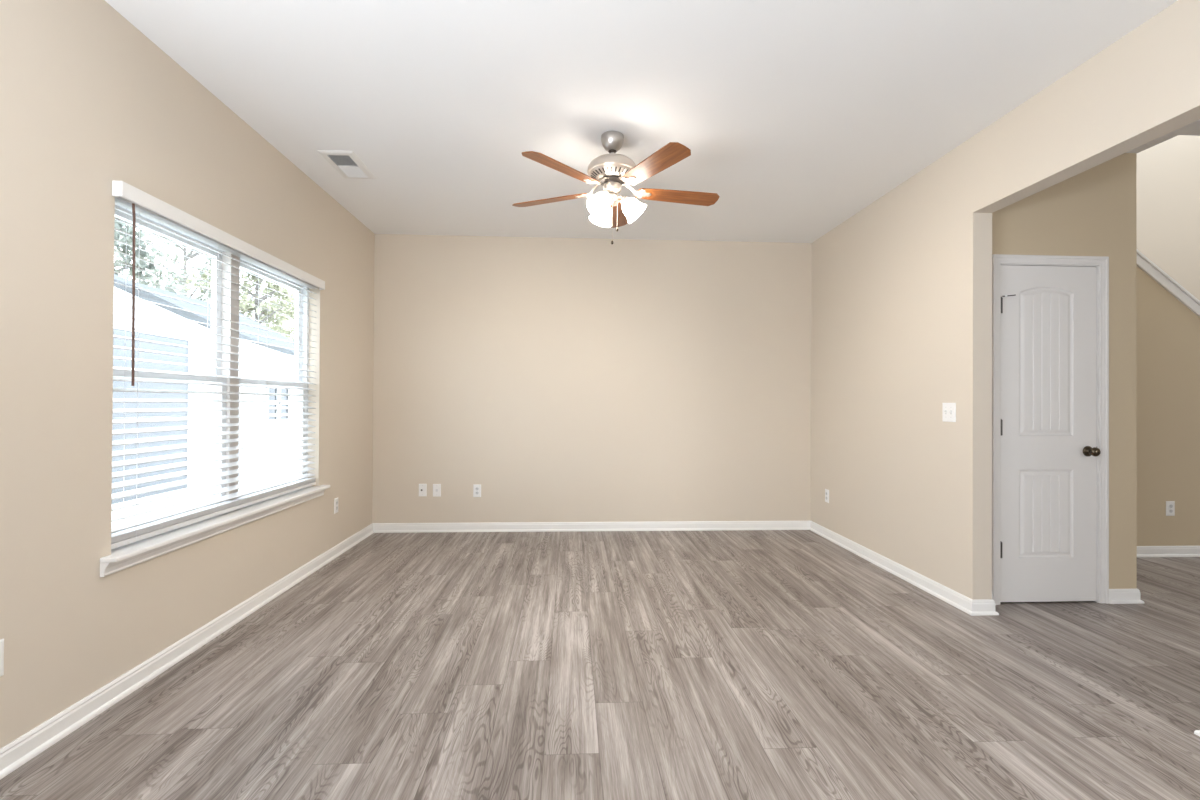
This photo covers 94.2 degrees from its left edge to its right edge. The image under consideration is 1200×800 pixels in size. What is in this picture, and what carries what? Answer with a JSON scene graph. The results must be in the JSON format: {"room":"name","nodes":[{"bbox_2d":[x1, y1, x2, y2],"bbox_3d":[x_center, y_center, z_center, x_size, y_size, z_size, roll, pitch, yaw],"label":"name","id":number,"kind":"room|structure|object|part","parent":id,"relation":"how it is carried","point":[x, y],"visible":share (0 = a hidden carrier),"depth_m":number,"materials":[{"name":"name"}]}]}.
{"room":"empty living room","nodes":[
{"label":"empty living room","id":0,"kind":"room"},
{"bbox_2d":[0,0,374,748],"bbox_3d":[-1.945,-0.180,1.163,0.150,2.740,7.927,0,0,-3],"label":"wall","id":1,"kind":"structure","parent":0,"point":[88,101],"depth_m":2.13,"materials":[{"name":"beige paint"}]},
{"bbox_2d":[0,639,3,675],"bbox_3d":[-1.903,0.820,1.748,0.008,0.116,0.072,0,0,-3],"label":"wall outlet","id":2,"kind":"object","parent":1,"relation":"attached to","point":[1,640],"visible":1,"depth_m":1.78,"materials":[{"name":"white plastic"}]},
{"bbox_2d":[0,523,373,779],"bbox_3d":[-1.865,1.149,1.159,0.024,0.083,7.927,0,0,-3],"label":"baseboard","id":3,"kind":"structure","parent":1,"relation":"attached to","point":[37,740],"depth_m":2.35,"materials":[{"name":"white paint"}]},
{"bbox_2d":[111,203,308,533],"bbox_3d":[-2.080,-0.119,3.108,0.087,1.462,1.817,0,0,-3],"label":"window","id":4,"kind":"structure","parent":1,"relation":"in","point":[214,296],"depth_m":3.07,"materials":[{"name":"white plastic"}]},
{"bbox_3d":[-2.072,-0.459,2.650,0.028,0.723,0.834,0,0,-3],"label":"sash","id":5,"kind":"part","parent":4,"relation":"part of","materials":[{"name":"white plastic"}]},
{"bbox_3d":[-2.046,0.220,2.648,0.028,0.715,0.834,0,0,-3],"label":"sash","id":6,"kind":"part","parent":4,"relation":"part of","materials":[{"name":"white plastic"}]},
{"bbox_2d":[111,181,324,548],"bbox_3d":[-1.983,-0.130,3.099,0.101,1.458,1.824,0,0,-3],"label":"window blind","id":7,"kind":"object","parent":4,"relation":"attached to","point":[126,195],"visible":0.88,"depth_m":2.74,"materials":[{"name":"white paint"}]},
{"bbox_3d":[-1.967,-0.113,2.342,0.053,1.389,0.002,0,0,-3],"label":"ladder cord","id":8,"kind":"part","parent":7,"relation":"part of","materials":[{"name":"white fabric"}]},
{"bbox_3d":[-1.995,-0.110,2.872,0.053,1.389,0.002,0,0,-3],"label":"ladder cord","id":9,"kind":"part","parent":7,"relation":"part of","materials":[{"name":"white plastic"}]},
{"bbox_3d":[-2.011,0.588,3.100,0.052,0.022,1.787,0,0,-3],"label":"rail","id":10,"kind":"part","parent":7,"relation":"part of","materials":[{"name":"white"}]},
{"bbox_3d":[-2.020,-0.107,3.338,0.053,1.389,0.002,0,0,-3],"label":"ladder cord","id":11,"kind":"part","parent":7,"relation":"part of","materials":[{"name":"white fabric"}]},
{"bbox_3d":[-2.048,-0.104,3.867,0.053,1.389,0.002,0,0,-3],"label":"ladder cord","id":12,"kind":"part","parent":7,"relation":"part of","materials":[{"name":"white plastic"}]},
{"bbox_3d":[-2.121,-0.454,3.567,0.028,0.723,0.834,0,0,-3],"label":"sash","id":13,"kind":"part","parent":4,"relation":"part of","materials":[{"name":"white plastic"}]},
{"bbox_3d":[-2.095,0.226,3.565,0.028,0.715,0.834,0,0,-3],"label":"sash","id":14,"kind":"part","parent":4,"relation":"part of","materials":[{"name":"white plastic"}]},
{"bbox_2d":[100,489,324,576],"bbox_3d":[-1.961,0.661,3.111,0.034,0.054,1.923,0,0,-3],"label":"window sill","id":15,"kind":"structure","parent":1,"relation":"attached to","point":[106,569],"depth_m":2.65,"materials":[{"name":"white paint"}]},
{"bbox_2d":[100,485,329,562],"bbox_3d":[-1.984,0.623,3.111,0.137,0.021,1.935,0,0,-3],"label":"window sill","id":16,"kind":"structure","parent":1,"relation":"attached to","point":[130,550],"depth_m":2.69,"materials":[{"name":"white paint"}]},
{"bbox_2d":[334,497,337,513],"bbox_3d":[-2.040,0.817,4.320,0.008,0.116,0.072,0,0,-3],"label":"wall outlet","id":17,"kind":"object","parent":1,"relation":"attached to","point":[335,499],"visible":1,"depth_m":4.31,"materials":[{"name":"white plastic"}]},
{"bbox_2d":[0,530,1199,799],"bbox_3d":[2.818,1.267,1.420,9.646,0.100,8.190,0,0,-3],"label":"floor","id":18,"kind":"structure","parent":0,"point":[710,664],"depth_m":2.34,"materials":[{"name":"grey laminate"}]},
{"bbox_2d":[105,0,1199,242],"bbox_3d":[2.834,-1.633,1.437,9.646,0.220,8.190,0,0,-3],"label":"ceiling","id":19,"kind":"structure","parent":0,"point":[800,115],"depth_m":2.75,"materials":[{"name":"white paint"}]},
{"bbox_2d":[317,150,375,178],"bbox_3d":[-1.642,-1.528,3.644,0.215,0.012,0.421,0,0,-3],"label":"ceiling vent","id":20,"kind":"object","parent":19,"relation":"in","point":[348,164],"visible":1,"depth_m":3.61,"materials":[{"name":"white metal"}]},
{"bbox_2d":[512,131,719,243],"bbox_3d":[0.093,-1.212,3.251,1.247,0.631,1.243,0,0,-3],"label":"ceiling fan","id":21,"kind":"object","parent":19,"relation":"hanging from","point":[612,171],"visible":1,"depth_m":3.16,"materials":[{"name":"brown wood"}]},
{"bbox_3d":[-0.299,-1.210,3.381,0.504,0.006,0.133,0,12,23],"label":"fan blade","id":22,"kind":"part","parent":21,"relation":"part of","materials":[{"name":"brown wood"}]},
{"bbox_3d":[-0.195,-1.212,2.920,0.133,0.006,0.504,16,10,40],"label":"fan blade","id":23,"kind":"part","parent":21,"relation":"part of","materials":[{"name":"brown wood"}]},
{"bbox_3d":[-0.005,-1.097,3.109,0.138,0.145,0.143,0,0,-3],"label":"lamp shade","id":24,"kind":"part","parent":21,"relation":"part of","materials":[{"name":"white glass"}]},
{"bbox_3d":[0.002,-1.095,3.335,0.138,0.145,0.143,0,0,-3],"label":"lamp shade","id":25,"kind":"part","parent":21,"relation":"part of","materials":[{"name":"white glass"}]},
{"bbox_3d":[0.015,-1.124,3.136,0.054,0.070,0.062,0,0,-3],"label":"bulb","id":26,"kind":"part","parent":21,"relation":"part of","materials":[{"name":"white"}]},
{"bbox_3d":[0.108,-1.206,3.622,0.133,0.006,0.504,-12,-1,5],"label":"fan blade","id":27,"kind":"part","parent":21,"relation":"part of","materials":[{"name":"brown wood"}]},
{"bbox_3d":[0.197,-1.095,3.216,0.144,0.145,0.144,0,0,-3],"label":"lamp shade","id":28,"kind":"part","parent":21,"relation":"part of","materials":[{"name":"white glass"}]},
{"bbox_3d":[0.276,-1.209,2.876,0.133,0.006,0.504,14,-7,-30],"label":"fan blade","id":29,"kind":"part","parent":21,"relation":"part of","materials":[{"name":"brown wood"}]},
{"bbox_3d":[0.463,-1.206,3.310,0.504,0.006,0.133,0,-12,-13],"label":"fan blade","id":30,"kind":"part","parent":21,"relation":"part of","materials":[{"name":"brown wood"}]},
{"bbox_2d":[372,135,1199,522],"bbox_3d":[2.619,-1.511,5.454,9.646,5.500,0.143,0,0,-3],"label":"wall","id":31,"kind":"structure","parent":0,"point":[566,379],"depth_m":5.24,"materials":[{"name":"beige paint"}]},
{"bbox_2d":[419,484,426,495],"bbox_3d":[-1.633,0.830,5.135,0.072,0.116,0.016,0,0,-3],"label":"plate","id":32,"kind":"object","parent":31,"relation":"attached to","point":[422,487],"visible":1,"depth_m":5.14,"materials":[{"name":"white plastic"}]},
{"bbox_2d":[433,484,440,496],"bbox_3d":[-1.505,0.833,5.146,0.072,0.116,0.008,0,0,-3],"label":"phone jack plate","id":33,"kind":"object","parent":31,"relation":"attached to","point":[436,487],"visible":1,"depth_m":5.14,"materials":[{"name":"white plastic"}]},
{"bbox_2d":[473,484,480,496],"bbox_3d":[-1.137,0.841,5.165,0.072,0.116,0.008,0,0,-3],"label":"wall outlet","id":34,"kind":"object","parent":31,"relation":"attached to","point":[476,487],"visible":1,"depth_m":5.16,"materials":[{"name":"white plastic"}]},
{"bbox_2d":[373,521,809,532],"bbox_3d":[-0.036,1.182,5.214,4.109,0.083,0.024,0,0,-3],"label":"baseboard","id":35,"kind":"structure","parent":31,"relation":"attached to","point":[650,525],"depth_m":5.21,"materials":[{"name":"white paint"}]},
{"bbox_2d":[811,0,1199,599],"bbox_3d":[2.290,-0.156,1.388,0.114,2.740,7.927,0,0,-3],"label":"wall","id":36,"kind":"structure","parent":0,"point":[901,289],"depth_m":3.47,"materials":[{"name":"beige paint"}]},
{"bbox_2d":[825,489,828,502],"bbox_3d":[2.031,0.859,4.998,0.008,0.116,0.072,0,0,-3],"label":"wall outlet","id":37,"kind":"object","parent":36,"relation":"attached to","point":[826,490],"visible":1,"depth_m":4.99,"materials":[{"name":"white plastic"}]},
{"bbox_2d":[809,521,998,615],"bbox_3d":[2.173,1.188,4.256,0.249,0.083,2.173,0,0,-3],"label":"baseboard","id":38,"kind":"structure","parent":36,"relation":"attached to","point":[976,607],"depth_m":3.70,"materials":[{"name":"white paint"}]},
{"bbox_2d":[942,403,955,421],"bbox_3d":[2.116,0.075,3.394,0.018,0.116,0.116,0,0,-3],"label":"light switch","id":39,"kind":"object","parent":36,"relation":"attached to","point":[948,409],"visible":1,"depth_m":3.39,"materials":[{"name":"white plastic"}]},
{"bbox_2d":[992,153,1136,588],"bbox_3d":[2.732,-0.139,3.864,1.033,2.740,0.975,0,0,-3],"label":"wall","id":40,"kind":"structure","parent":0,"point":[1092,212],"depth_m":3.40,"materials":[{"name":"beige paint"}]},
{"bbox_2d":[1000,265,1100,601],"bbox_3d":[2.714,0.203,3.361,0.624,2.030,0.102,0,0,-3],"label":"door","id":41,"kind":"structure","parent":40,"relation":"in","point":[1049,450],"depth_m":3.38,"materials":[{"name":"white paint"}]},
{"bbox_3d":[2.964,0.311,3.356,0.064,0.064,0.067,0,0,-3],"label":"knob","id":42,"kind":"part","parent":41,"relation":"part of","materials":[{"name":"brown metal"}]},
{"bbox_2d":[992,254,1108,604],"bbox_3d":[2.714,0.178,3.422,0.730,2.100,0.131,0,0,-3],"label":"door frame","id":43,"kind":"structure","parent":40,"relation":"attached to","point":[1102,262],"depth_m":3.37,"materials":[{"name":"white paint"}]},
{"bbox_2d":[1109,589,1143,603],"bbox_3d":[3.158,1.192,3.868,0.216,0.083,0.999,0,0,-3],"label":"baseboard","id":44,"kind":"structure","parent":40,"relation":"attached to","point":[1116,596],"depth_m":3.38,"materials":[{"name":"white paint"}]},
{"bbox_2d":[1137,267,1199,545],"bbox_3d":[5.292,-0.227,4.545,4.150,2.951,0.110,0,0,-3],"label":"wall","id":45,"kind":"structure","parent":0,"point":[1168,331],"depth_m":4.45,"materials":[{"name":"beige paint"}]},
{"bbox_2d":[1137,249,1199,316],"bbox_3d":[5.367,-0.272,4.549,3.900,3.065,0.174,0,0,-3],"label":"trim","id":46,"kind":"structure","parent":45,"relation":"attached to","point":[1146,265],"depth_m":4.43,"materials":[{"name":"white paint"}]},
{"bbox_2d":[1137,546,1199,556],"bbox_3d":[5.288,1.206,4.469,4.150,0.083,0.024,0,0,-3],"label":"baseboard","id":47,"kind":"structure","parent":45,"relation":"attached to","point":[1142,551],"depth_m":4.43,"materials":[{"name":"white paint"}]},
{"bbox_2d":[1166,501,1174,515],"bbox_3d":[4.539,0.864,4.439,0.072,0.116,0.008,0,0,-3],"label":"wall outlet","id":48,"kind":"object","parent":45,"relation":"attached to","point":[1170,505],"visible":1,"depth_m":4.44,"materials":[{"name":"white plastic"}]},
{"label":"outside","id":49,"kind":"structure","parent":0,"visible":0},
{"bbox_2d":[111,468,295,525],"bbox_3d":[-32.241,1.653,20.803,57.844,0.180,95.000,0,0,-3],"label":"ground","id":50,"kind":"structure","parent":49,"point":[293,469],"depth_m":9.06,"materials":[{"name":"grey"}]},
{"bbox_2d":[114,217,188,295],"bbox_3d":[-16.188,-3.499,17.963,5.289,10.277,6.054,0,0,-3],"label":"tree","id":51,"kind":"object","parent":50,"relation":"on","point":[140,264],"visible":0.09,"depth_m":18.08,"materials":[{"name":"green plant"}]},
{"bbox_2d":[122,233,262,306],"bbox_3d":[-24.654,-5.132,33.111,8.372,13.626,7.569,0,0,19],"label":"tree","id":52,"kind":"object","parent":50,"relation":"on","point":[189,254],"visible":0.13,"depth_m":33.12,"materials":[{"name":"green plant"}]},
{"bbox_2d":[112,274,296,503],"bbox_3d":[-10.154,-0.346,9.425,6.320,3.920,15.900,0,0,-3],"label":"house","id":53,"kind":"structure","parent":50,"relation":"on","point":[120,289],"depth_m":9.66,"materials":[{"name":"white plastic"}]},
{"bbox_3d":[-7.246,0.225,8.635,0.050,2.800,2.760,0,0,-3],"label":"door trim","id":54,"kind":"part","parent":53,"relation":"part of","materials":[{"name":"white"}]},
{"bbox_2d":[174,254,294,338],"bbox_3d":[-16.202,-3.178,26.491,5.471,9.736,5.902,0,0,24],"label":"tree","id":55,"kind":"object","parent":50,"relation":"on","point":[243,305],"visible":0.21,"depth_m":26.81,"materials":[{"name":"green plant"}]},
{"bbox_2d":[252,285,294,340],"bbox_3d":[-18.596,-3.602,34.335,5.096,10.649,4.860,1,0,-40],"label":"tree","id":56,"kind":"object","parent":50,"relation":"on","point":[292,333],"visible":0.05,"depth_m":33.16,"materials":[{"name":"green plant"}]}
]}

